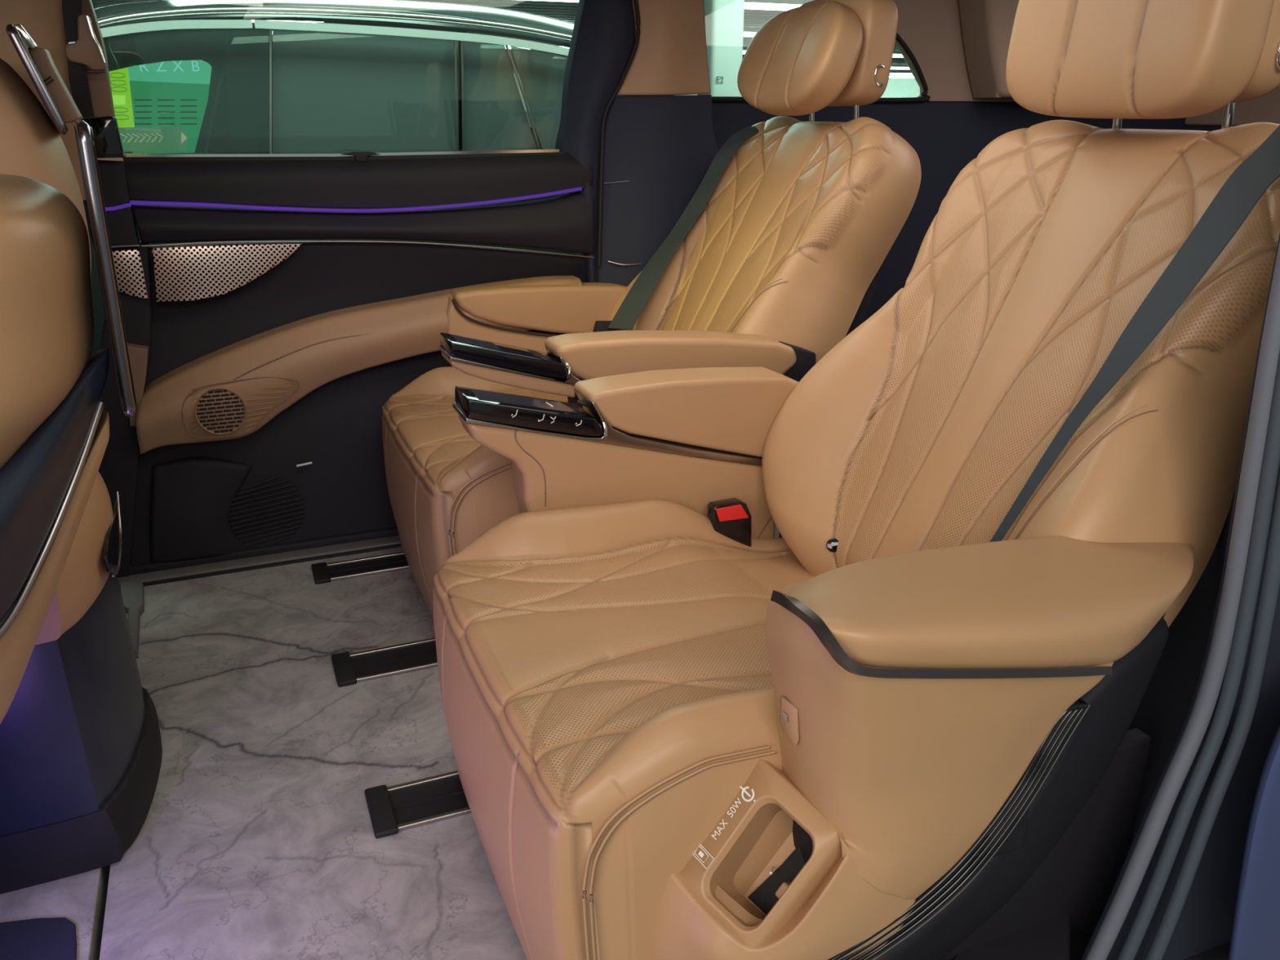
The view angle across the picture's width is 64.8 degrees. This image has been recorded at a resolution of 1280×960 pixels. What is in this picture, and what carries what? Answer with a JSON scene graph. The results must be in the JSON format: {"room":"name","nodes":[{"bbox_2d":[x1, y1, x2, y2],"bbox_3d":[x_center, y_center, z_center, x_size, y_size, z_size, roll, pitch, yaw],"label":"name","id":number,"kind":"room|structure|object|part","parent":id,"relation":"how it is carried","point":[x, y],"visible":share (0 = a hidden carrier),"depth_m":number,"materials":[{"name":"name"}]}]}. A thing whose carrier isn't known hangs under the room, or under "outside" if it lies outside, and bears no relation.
{"room":"car interior","nodes":[
{"label":"car interior","id":0,"kind":"room"},
{"bbox_2d":[0,613,128,959],"bbox_3d":[-1.459,0.613,1.430,1.359,0.062,1.600,-8,22,-21],"label":"floor","id":1,"kind":"structure","parent":0,"point":[81,898],"depth_m":1.39,"materials":[{"name":"stone"}]},
{"bbox_2d":[0,57,91,271],"bbox_3d":[-1.436,-0.142,1.771,0.941,1.136,0.663,-8,22,-21],"label":"seat","id":2,"kind":"object","parent":1,"relation":"on","point":[32,147],"visible":0.24,"depth_m":1.59,"materials":[{"name":"beige leather"}]},
{"bbox_2d":[5,23,82,135],"bbox_3d":[-0.990,-0.666,1.685,0.084,0.166,0.305,-10,23,-26],"label":"handle","id":3,"kind":"object","parent":2,"relation":"attached to","point":[38,63],"visible":1,"depth_m":1.63,"materials":[{"name":"silver metal"}]},
{"bbox_3d":[-0.995,-0.666,1.682,0.048,0.154,0.295,-10,23,-26],"label":"display glass","id":4,"kind":"part","parent":3,"relation":"part of","materials":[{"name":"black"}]},
{"bbox_2d":[0,173,109,724],"bbox_3d":[-1.013,0.121,0.913,1.043,1.236,0.683,-8,22,-21],"label":"seat","id":5,"kind":"object","parent":1,"relation":"on","point":[55,424],"visible":1,"depth_m":0.86,"materials":[{"name":"beige leather"}]},
{"bbox_3d":[-0.974,-0.054,0.866,0.949,0.365,0.683,-8,22,-21],"label":"backrest","id":6,"kind":"part","parent":5,"relation":"part of","materials":[{"name":"beige leather"}]},
{"bbox_2d":[74,119,137,416],"bbox_3d":[-0.571,-0.216,0.992,0.094,0.259,0.302,-10,23,-26],"label":"door trim strip","id":7,"kind":"object","parent":5,"relation":"attached to","point":[83,131],"visible":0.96,"depth_m":0.88,"materials":[{"name":"silver metal"}]},
{"bbox_2d":[0,471,162,894],"bbox_3d":[-1.285,0.259,1.376,1.072,0.656,0.438,-8,22,-21],"label":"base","id":8,"kind":"object","parent":1,"relation":"on","point":[81,749],"visible":0.67,"depth_m":1.44,"materials":[{"name":"black plastic"}]},
{"bbox_3d":[-1.231,0.518,1.490,0.948,0.091,0.407,-8,22,-21],"label":"foot trim","id":9,"kind":"part","parent":8,"relation":"part of","materials":[{"name":"black plastic"}]},
{"bbox_2d":[120,582,144,658],"bbox_3d":[-1.105,0.302,2.206,0.047,0.030,0.366,-10,22,-25],"label":"trim","id":10,"kind":"structure","parent":1,"relation":"on","point":[132,593],"depth_m":2.23,"materials":[{"name":"grey plastic"}]},
{"bbox_2d":[99,525,779,959],"bbox_3d":[-0.111,0.401,1.953,1.616,0.001,1.620,-8,22,-21],"label":"floor","id":11,"kind":"structure","parent":0,"point":[256,840],"depth_m":1.66,"materials":[{"name":"stone"}]},
{"bbox_2d":[311,551,409,584],"bbox_3d":[-0.369,0.167,2.574,0.893,0.011,0.104,-8,22,-21],"label":"rail","id":12,"kind":"object","parent":11,"relation":"on","point":[323,572],"visible":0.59,"depth_m":2.45,"materials":[{"name":"black metal"}]},
{"bbox_2d":[331,637,437,687],"bbox_3d":[-0.191,0.319,2.159,0.898,0.011,0.120,-8,22,-21],"label":"rail","id":13,"kind":"object","parent":11,"relation":"on","point":[351,668],"visible":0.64,"depth_m":2.03,"materials":[{"name":"black metal"}]},
{"bbox_2d":[364,770,471,838],"bbox_3d":[-0.059,0.475,1.736,0.797,0.011,0.120,-8,22,-21],"label":"rail","id":14,"kind":"object","parent":11,"relation":"on","point":[393,809],"visible":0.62,"depth_m":1.62,"materials":[{"name":"black metal"}]},
{"bbox_2d":[432,0,1279,959],"bbox_3d":[0.314,0.049,1.401,1.133,1.530,0.914,-8,22,-21],"label":"chair","id":15,"kind":"object","parent":14,"relation":"on","point":[879,726],"visible":0.99,"depth_m":1.23,"materials":[{"name":"beige leather"}]},
{"bbox_3d":[-0.039,-0.074,1.670,0.518,0.148,0.094,-8,22,-21],"label":"metal trim","id":16,"kind":"part","parent":15,"relation":"part of","materials":[{"name":"grey"}]},
{"bbox_3d":[-0.019,0.005,1.708,0.552,0.298,0.088,-8,22,-21],"label":"armrest","id":17,"kind":"part","parent":15,"relation":"part of","materials":[{"name":"beige leather"}]},
{"bbox_2d":[432,499,814,959],"bbox_3d":[0.108,0.328,1.457,0.718,0.441,0.678,-8,22,-21],"label":"seat cushion","id":18,"kind":"object","parent":15,"relation":"on","point":[611,708],"depth_m":1.22,"materials":[{"name":"beige leather"}]},
{"bbox_2d":[706,497,751,546],"bbox_3d":[0.153,0.081,1.717,0.076,0.098,0.028,-8,22,-21],"label":"seat belt buckle","id":19,"kind":"object","parent":15,"relation":"on","point":[731,517],"visible":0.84,"depth_m":1.70,"materials":[{"name":"black plastic"}]},
{"bbox_2d":[709,803,795,926],"bbox_3d":[0.145,0.411,1.072,0.093,0.152,0.132,16,25,36],"label":"holder","id":20,"kind":"object","parent":15,"relation":"on","point":[753,846],"depth_m":1.08,"materials":[{"name":"beige plastic"}]},
{"bbox_3d":[0.298,0.164,0.940,0.343,0.104,0.112,0,20,-1],"label":"armrest trim","id":21,"kind":"part","parent":15,"relation":"part of","materials":[{"name":"grey"}]},
{"bbox_3d":[0.571,-0.116,1.496,0.548,0.783,0.718,-8,22,-21],"label":"backrest","id":22,"kind":"part","parent":15,"relation":"part of","materials":[{"name":"beige leather"}]},
{"bbox_3d":[0.418,0.494,1.258,0.500,0.296,0.028,-8,22,-21],"label":"panel","id":23,"kind":"part","parent":15,"relation":"part of","materials":[{"name":"black plastic"}]},
{"bbox_3d":[0.715,-0.546,1.508,0.023,0.116,0.013,-8,22,-21],"label":"headrest post","id":24,"kind":"part","parent":15,"relation":"part of","materials":[{"name":"silver metal"}]},
{"bbox_2d":[990,124,1279,542],"bbox_3d":[0.608,-0.176,1.214,0.304,0.582,0.084,5,21,14],"label":"belt","id":25,"kind":"object","parent":15,"relation":"attached to","point":[1235,200],"visible":0.97,"depth_m":1.19,"materials":[{"name":"grey fabric"}]},
{"bbox_3d":[0.785,-0.487,1.347,0.023,0.116,0.013,-8,22,-21],"label":"headrest post","id":26,"kind":"part","parent":15,"relation":"part of","materials":[{"name":"silver metal"}]},
{"bbox_2d":[382,0,921,617],"bbox_3d":[-0.002,-0.401,2.269,1.133,1.279,0.816,-8,22,-21],"label":"chair","id":27,"kind":"object","parent":11,"relation":"on","point":[784,259],"visible":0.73,"depth_m":2.12,"materials":[{"name":"beige leather"}]},
{"bbox_2d":[382,366,568,617],"bbox_3d":[-0.199,0.002,2.344,0.718,0.441,0.678,-8,22,-21],"label":"seat cushion","id":28,"kind":"object","parent":27,"relation":"on","point":[446,488],"depth_m":2.05,"materials":[{"name":"beige leather"}]},
{"bbox_3d":[-0.263,-0.397,2.527,0.413,0.141,0.007,-8,22,-21],"label":"metal trim","id":29,"kind":"part","parent":27,"relation":"part of","materials":[{"name":"grey"}]},
{"bbox_3d":[-0.238,-0.192,1.834,0.226,0.090,0.088,-8,22,-21],"label":"armrest","id":30,"kind":"part","parent":27,"relation":"part of","materials":[{"name":"beige leather"}]},
{"bbox_3d":[-0.250,-0.368,2.588,0.504,0.234,0.070,-8,22,-21],"label":"armrest","id":31,"kind":"part","parent":27,"relation":"part of","materials":[{"name":"beige leather"}]},
{"bbox_3d":[-0.163,-0.203,1.863,0.393,0.108,0.094,-8,22,-21],"label":"metal trim","id":32,"kind":"part","parent":27,"relation":"part of","materials":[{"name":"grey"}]},
{"bbox_2d":[592,126,759,332],"bbox_3d":[0.107,-0.607,2.494,0.459,0.503,0.104,-9,22,-23],"label":"belt","id":33,"kind":"object","parent":27,"relation":"on","point":[625,318],"visible":0.9,"depth_m":2.50,"materials":[{"name":"grey fabric"}]},
{"bbox_3d":[0.265,-0.442,2.383,0.548,0.783,0.718,-8,22,-21],"label":"backrest","id":34,"kind":"part","parent":27,"relation":"part of","materials":[{"name":"beige leather"}]},
{"bbox_3d":[0.408,-0.872,2.395,0.023,0.116,0.013,-8,22,-21],"label":"headrest post","id":35,"kind":"part","parent":27,"relation":"part of","materials":[{"name":"silver metal"}]},
{"bbox_3d":[0.479,-0.813,2.233,0.023,0.116,0.013,-8,22,-21],"label":"headrest post","id":36,"kind":"part","parent":27,"relation":"part of","materials":[{"name":"silver metal"}]},
{"bbox_2d":[91,0,911,78],"bbox_3d":[2.422,-8.161,18.786,48.000,0.340,30.000,-8,22,-21],"label":"ceiling","id":37,"kind":"structure","parent":0,"point":[562,11],"depth_m":10.96,"materials":[{"name":"paint"}]},
{"bbox_2d":[251,20,316,22],"bbox_3d":[-4.332,-5.135,11.190,2.400,0.100,0.120,-8,22,-21],"label":"lamp","id":38,"kind":"object","parent":37,"relation":"attached to","point":[251,20],"visible":0.02,"depth_m":11.34,"materials":[{"name":"paint"}]},
{"bbox_2d":[482,42,568,48],"bbox_3d":[-1.418,-7.038,16.370,2.400,0.100,0.120,-8,22,-21],"label":"lamp","id":39,"kind":"object","parent":37,"relation":"attached to","point":[509,47],"visible":0.02,"depth_m":16.24,"materials":[{"name":"paint"}]},
{"bbox_2d":[528,0,578,2],"bbox_3d":[-1.144,-4.281,8.866,2.400,0.100,0.120,-8,22,-21],"label":"lamp","id":40,"kind":"object","parent":37,"relation":"attached to","point":[570,1],"visible":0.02,"depth_m":9.04,"materials":[{"name":"paint"}]},
{"bbox_2d":[742,47,747,53],"bbox_3d":[2.200,-7.550,17.762,2.400,0.100,0.120,-8,22,-21],"label":"lamp","id":41,"kind":"object","parent":37,"relation":"attached to","point":[744,49],"visible":0.02,"depth_m":17.56,"materials":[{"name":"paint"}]},
{"bbox_2d":[743,27,759,36],"bbox_3d":[1.803,-6.003,13.551,2.400,0.100,0.120,-8,22,-21],"label":"lamp","id":42,"kind":"object","parent":37,"relation":"attached to","point":[748,32],"visible":0.02,"depth_m":13.37,"materials":[{"name":"paint"}]},
{"bbox_2d":[744,0,814,10],"bbox_3d":[1.845,-4.704,10.017,2.400,0.100,0.120,-8,22,-21],"label":"lamp","id":43,"kind":"object","parent":37,"relation":"attached to","point":[775,5],"visible":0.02,"depth_m":9.77,"materials":[{"name":"paint"}]},
{"bbox_2d":[893,51,902,57],"bbox_3d":[4.716,-7.906,18.731,2.400,0.100,0.120,-8,22,-21],"label":"lamp","id":44,"kind":"object","parent":37,"relation":"attached to","point":[895,54],"visible":0.06,"depth_m":18.70,"materials":[{"name":"paint"}]},
{"bbox_2d":[890,64,909,69],"bbox_3d":[6.307,-9.995,24.416,2.400,0.100,0.120,-8,22,-21],"label":"lamp","id":45,"kind":"object","parent":37,"relation":"attached to","point":[893,66],"visible":0.07,"depth_m":24.34,"materials":[{"name":"paint"}]},
{"bbox_2d":[888,74,914,78],"bbox_3d":[8.027,-12.475,31.165,2.400,0.100,0.120,-8,22,-21],"label":"lamp","id":46,"kind":"object","parent":37,"relation":"attached to","point":[896,76],"visible":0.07,"depth_m":31.15,"materials":[{"name":"paint"}]},
{"bbox_2d":[124,73,919,153],"bbox_3d":[-2.928,-11.759,31.362,48.000,3.460,0.200,-8,22,-21],"label":"wall","id":47,"kind":"structure","parent":0,"point":[895,87],"depth_m":35.75,"materials":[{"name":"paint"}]},
{"bbox_2d":[81,111,534,127],"bbox_3d":[-2.872,-11.223,31.411,48.000,0.500,0.100,-8,22,-21],"label":"trim","id":48,"kind":"structure","parent":47,"relation":"attached to","point":[526,113],"depth_m":31.13,"materials":[{"name":"plastic"}]},
{"bbox_2d":[711,0,1186,324],"bbox_3d":[0.949,-0.783,3.073,2.050,1.450,0.224,-8,22,-21],"label":"panel","id":49,"kind":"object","parent":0,"point":[956,51],"depth_m":2.99,"materials":[{"name":"grey"}]},
{"bbox_2d":[0,0,151,577],"bbox_3d":[-1.237,-0.380,2.205,0.332,1.355,0.131,-8,22,-21],"label":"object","id":50,"kind":"structure","parent":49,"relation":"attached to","point":[42,20],"depth_m":2.18,"materials":[{"name":"tan leather"},{"name":"black plastic"}]},
{"bbox_3d":[-1.135,-0.889,2.079,0.058,0.276,0.081,-8,22,-21],"label":"pillar trim","id":51,"kind":"part","parent":50,"relation":"part of","materials":[{"name":"brown plastic"}]},
{"bbox_3d":[-1.125,-0.674,2.116,0.074,0.010,0.006,-8,22,-21],"label":"belt line moulding","id":52,"kind":"part","parent":50,"relation":"part of","materials":[{"name":"silver metal"}]},
{"bbox_3d":[-1.152,-0.601,2.183,0.096,0.184,0.071,-8,22,-21],"label":"pillar trim","id":53,"kind":"part","parent":50,"relation":"part of","materials":[{"name":"black plastic"}]},
{"bbox_3d":[-1.204,-0.131,2.322,0.252,0.808,0.110,-8,22,-21],"label":"pillar trim","id":54,"kind":"part","parent":50,"relation":"part of","materials":[{"name":"black plastic"}]},
{"bbox_2d":[62,0,106,117],"bbox_3d":[-1.104,-0.860,2.001,0.075,0.264,0.058,-8,22,-21],"label":"belt","id":55,"kind":"object","parent":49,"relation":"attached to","point":[86,51],"visible":0.94,"depth_m":1.99,"materials":[{"name":"brown fabric"}]},
{"bbox_2d":[111,248,147,298],"bbox_3d":[-1.138,-0.450,2.217,0.088,0.109,0.012,-8,22,-21],"label":"speaker grille","id":56,"kind":"object","parent":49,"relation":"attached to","point":[131,265],"depth_m":2.22,"materials":[{"name":"metal"}]},
{"bbox_2d":[117,535,401,590],"bbox_3d":[-0.420,0.150,2.690,2.100,0.062,0.046,-8,22,-21],"label":"trim","id":57,"kind":"structure","parent":49,"relation":"attached to","point":[390,540],"depth_m":2.47,"materials":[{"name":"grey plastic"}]},
{"bbox_2d":[128,526,399,575],"bbox_3d":[-0.642,0.137,2.700,2.500,0.080,0.150,-8,22,-21],"label":"trim","id":58,"kind":"structure","parent":49,"relation":"attached to","point":[135,569],"depth_m":2.51,"materials":[{"name":"black plastic"}]},
{"bbox_2d":[123,0,635,564],"bbox_3d":[-0.623,-0.494,2.446,1.334,1.348,0.184,-8,22,-21],"label":"door","id":59,"kind":"structure","parent":49,"relation":"in","point":[274,365],"depth_m":2.42,"materials":[{"name":"black plastic"},{"name":"tan leather"},{"name":"tinted glass"}]},
{"bbox_2d":[152,243,302,302],"bbox_3d":[-0.932,-0.475,2.295,0.324,0.120,0.012,-8,22,-21],"label":"speaker grille","id":60,"kind":"object","parent":59,"relation":"attached to","point":[185,273],"depth_m":2.27,"materials":[{"name":"metal"}]},
{"bbox_3d":[-0.663,-0.760,2.350,0.993,0.012,0.008,-8,22,-21],"label":"belt moulding","id":61,"kind":"part","parent":59,"relation":"part of","materials":[{"name":"silver metal"}]},
{"bbox_3d":[-0.676,-0.223,2.554,1.240,0.765,0.129,-8,22,-21],"label":"panel","id":62,"kind":"part","parent":59,"relation":"part of","materials":[{"name":"black"}]},
{"bbox_3d":[-0.627,-0.707,2.390,1.075,0.123,0.082,-8,22,-21],"label":"panel","id":63,"kind":"part","parent":59,"relation":"part of","materials":[{"name":"black plastic"}]},
{"bbox_3d":[-0.653,-0.293,2.468,1.086,0.339,0.110,-8,22,-21],"label":"armrest","id":64,"kind":"part","parent":59,"relation":"part of","materials":[{"name":"brown leather"}]},
{"bbox_3d":[-0.615,-0.597,2.416,1.070,0.164,0.075,-8,22,-21],"label":"panel","id":65,"kind":"part","parent":59,"relation":"part of","materials":[{"name":"black leather"}]},
{"bbox_3d":[-0.108,-0.865,2.571,0.196,0.738,0.101,-8,22,-21],"label":"window post","id":66,"kind":"part","parent":59,"relation":"part of","materials":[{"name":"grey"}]},
{"bbox_2d":[596,0,719,286],"bbox_3d":[0.070,-0.799,2.632,0.409,0.946,0.132,-8,22,-21],"label":"car pillar","id":67,"kind":"structure","parent":49,"relation":"attached to","point":[659,144],"depth_m":2.55,"materials":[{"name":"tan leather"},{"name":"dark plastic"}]},
{"bbox_3d":[0.071,-0.668,2.682,0.405,0.666,0.132,-8,22,-21],"label":"navy pillar trim","id":68,"kind":"part","parent":67,"relation":"part of","materials":[{"name":"grey plastic"}]},
{"bbox_3d":[0.052,-1.112,2.522,0.268,0.282,0.110,-8,22,-21],"label":"tan pillar trim","id":69,"kind":"part","parent":67,"relation":"part of","materials":[{"name":"brown plastic"}]},
{"bbox_3d":[0.912,-0.636,3.222,2.050,1.072,0.030,-8,22,-21],"label":"navy trim","id":70,"kind":"part","parent":49,"relation":"part of","materials":[{"name":"blue"}]},
{"bbox_3d":[1.197,-1.355,3.077,1.438,0.378,0.040,-8,22,-21],"label":"taupe trim","id":71,"kind":"part","parent":49,"relation":"part of","materials":[{"name":"beige fabric"}]},
{"bbox_2d":[953,234,1279,959],"bbox_3d":[0.691,0.180,1.292,0.891,1.306,0.405,-8,22,-21],"label":"door frame","id":72,"kind":"structure","parent":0,"point":[1199,872],"depth_m":1.22,"materials":[{"name":"grey rubber"}]},
{"bbox_2d":[1069,927,1231,959],"bbox_3d":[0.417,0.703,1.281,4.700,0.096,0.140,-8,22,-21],"label":"sill","id":73,"kind":"structure","parent":72,"relation":"attached to","point":[1078,941],"depth_m":1.35,"materials":[{"name":"black"}]},
{"bbox_3d":[0.733,0.326,1.433,0.449,0.935,0.203,-16,25,-36],"label":"pillar trim","id":74,"kind":"part","parent":72,"relation":"part of","materials":[{"name":"grey"}]},
{"bbox_3d":[0.936,0.469,1.284,0.519,0.626,0.020,-8,22,-21],"label":"painted panel","id":75,"kind":"part","parent":72,"relation":"part of","materials":[{"name":"blue paint"}]},
{"bbox_2d":[1183,84,1279,131],"bbox_3d":[2.197,-0.647,2.703,0.040,1.450,1.840,-8,22,-21],"label":"wall","id":76,"kind":"structure","parent":0,"point":[1264,108],"depth_m":3.19,"materials":[{"name":"beige fabric"}]},
{"bbox_3d":[3.560,-4.655,17.118,48.000,0.050,36.000,-8,22,-21],"label":"floor","id":77,"kind":"structure","parent":0,"visible":0},
{"bbox_2d":[108,59,211,153],"bbox_3d":[-2.149,-1.082,4.788,0.582,1.748,0.143,-8,22,-21],"label":"board","id":78,"kind":"object","parent":77,"relation":"on","point":[159,107],"visible":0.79,"depth_m":4.53,"materials":[{"name":"glowing green plastic"}]},
{"bbox_3d":[-2.289,-1.772,4.417,0.064,0.025,0.005,-8,22,-21],"label":"plate","id":79,"kind":"part","parent":78,"relation":"part of","materials":[{"name":"black"}]},
{"bbox_3d":[-2.290,-1.744,4.427,0.064,0.025,0.005,-8,22,-21],"label":"plate","id":80,"kind":"part","parent":78,"relation":"part of","materials":[{"name":"black"}]},
{"bbox_3d":[-2.291,-1.718,4.436,0.064,0.025,0.005,-8,22,-21],"label":"plate","id":81,"kind":"part","parent":78,"relation":"part of","materials":[{"name":"black"}]},
{"bbox_3d":[-2.300,-1.637,4.462,0.064,0.025,0.005,-8,22,-21],"label":"plate","id":82,"kind":"part","parent":78,"relation":"part of","materials":[{"name":"black"}]},
{"bbox_3d":[-2.325,-1.688,4.455,0.155,0.296,0.020,-8,22,-21],"label":"yellow panel","id":83,"kind":"part","parent":78,"relation":"part of","materials":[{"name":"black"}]},
{"bbox_3d":[-2.301,-1.608,4.472,0.064,0.025,0.005,-8,22,-21],"label":"plate","id":84,"kind":"part","parent":78,"relation":"part of","materials":[{"name":"black"}]},
{"bbox_2d":[68,0,622,358],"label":"window","id":85,"kind":"structure","parent":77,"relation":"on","point":[373,76],"depth_m":3.07,"materials":[{"name":"glass"}]},
{"bbox_3d":[-1.474,-0.910,3.570,0.614,0.646,0.500,-8,22,-21],"label":"seat","id":86,"kind":"part","parent":85,"relation":"part of","materials":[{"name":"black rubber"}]},
{"bbox_3d":[-0.723,-1.325,3.065,1.951,0.188,0.053,-8,22,-21],"label":"door frame","id":87,"kind":"part","parent":85,"relation":"part of","materials":[{"name":"grey paint"}]},
{"bbox_3d":[-0.861,-1.313,2.965,1.585,0.128,0.020,-8,22,-21],"label":"roof rail","id":88,"kind":"part","parent":85,"relation":"part of","materials":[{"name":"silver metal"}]},
{"bbox_3d":[-0.706,-1.019,3.866,0.614,0.646,0.500,-8,22,-21],"label":"seat","id":89,"kind":"part","parent":85,"relation":"part of","materials":[{"name":"silver metal"}]},
{"bbox_2d":[702,0,744,96],"bbox_3d":[0.503,-2.103,6.477,0.220,2.500,0.231,-8,22,-21],"label":"concrete column","id":90,"kind":"structure","parent":77,"relation":"on","point":[724,19],"depth_m":6.17,"materials":[{"name":"concrete"}]}
]}

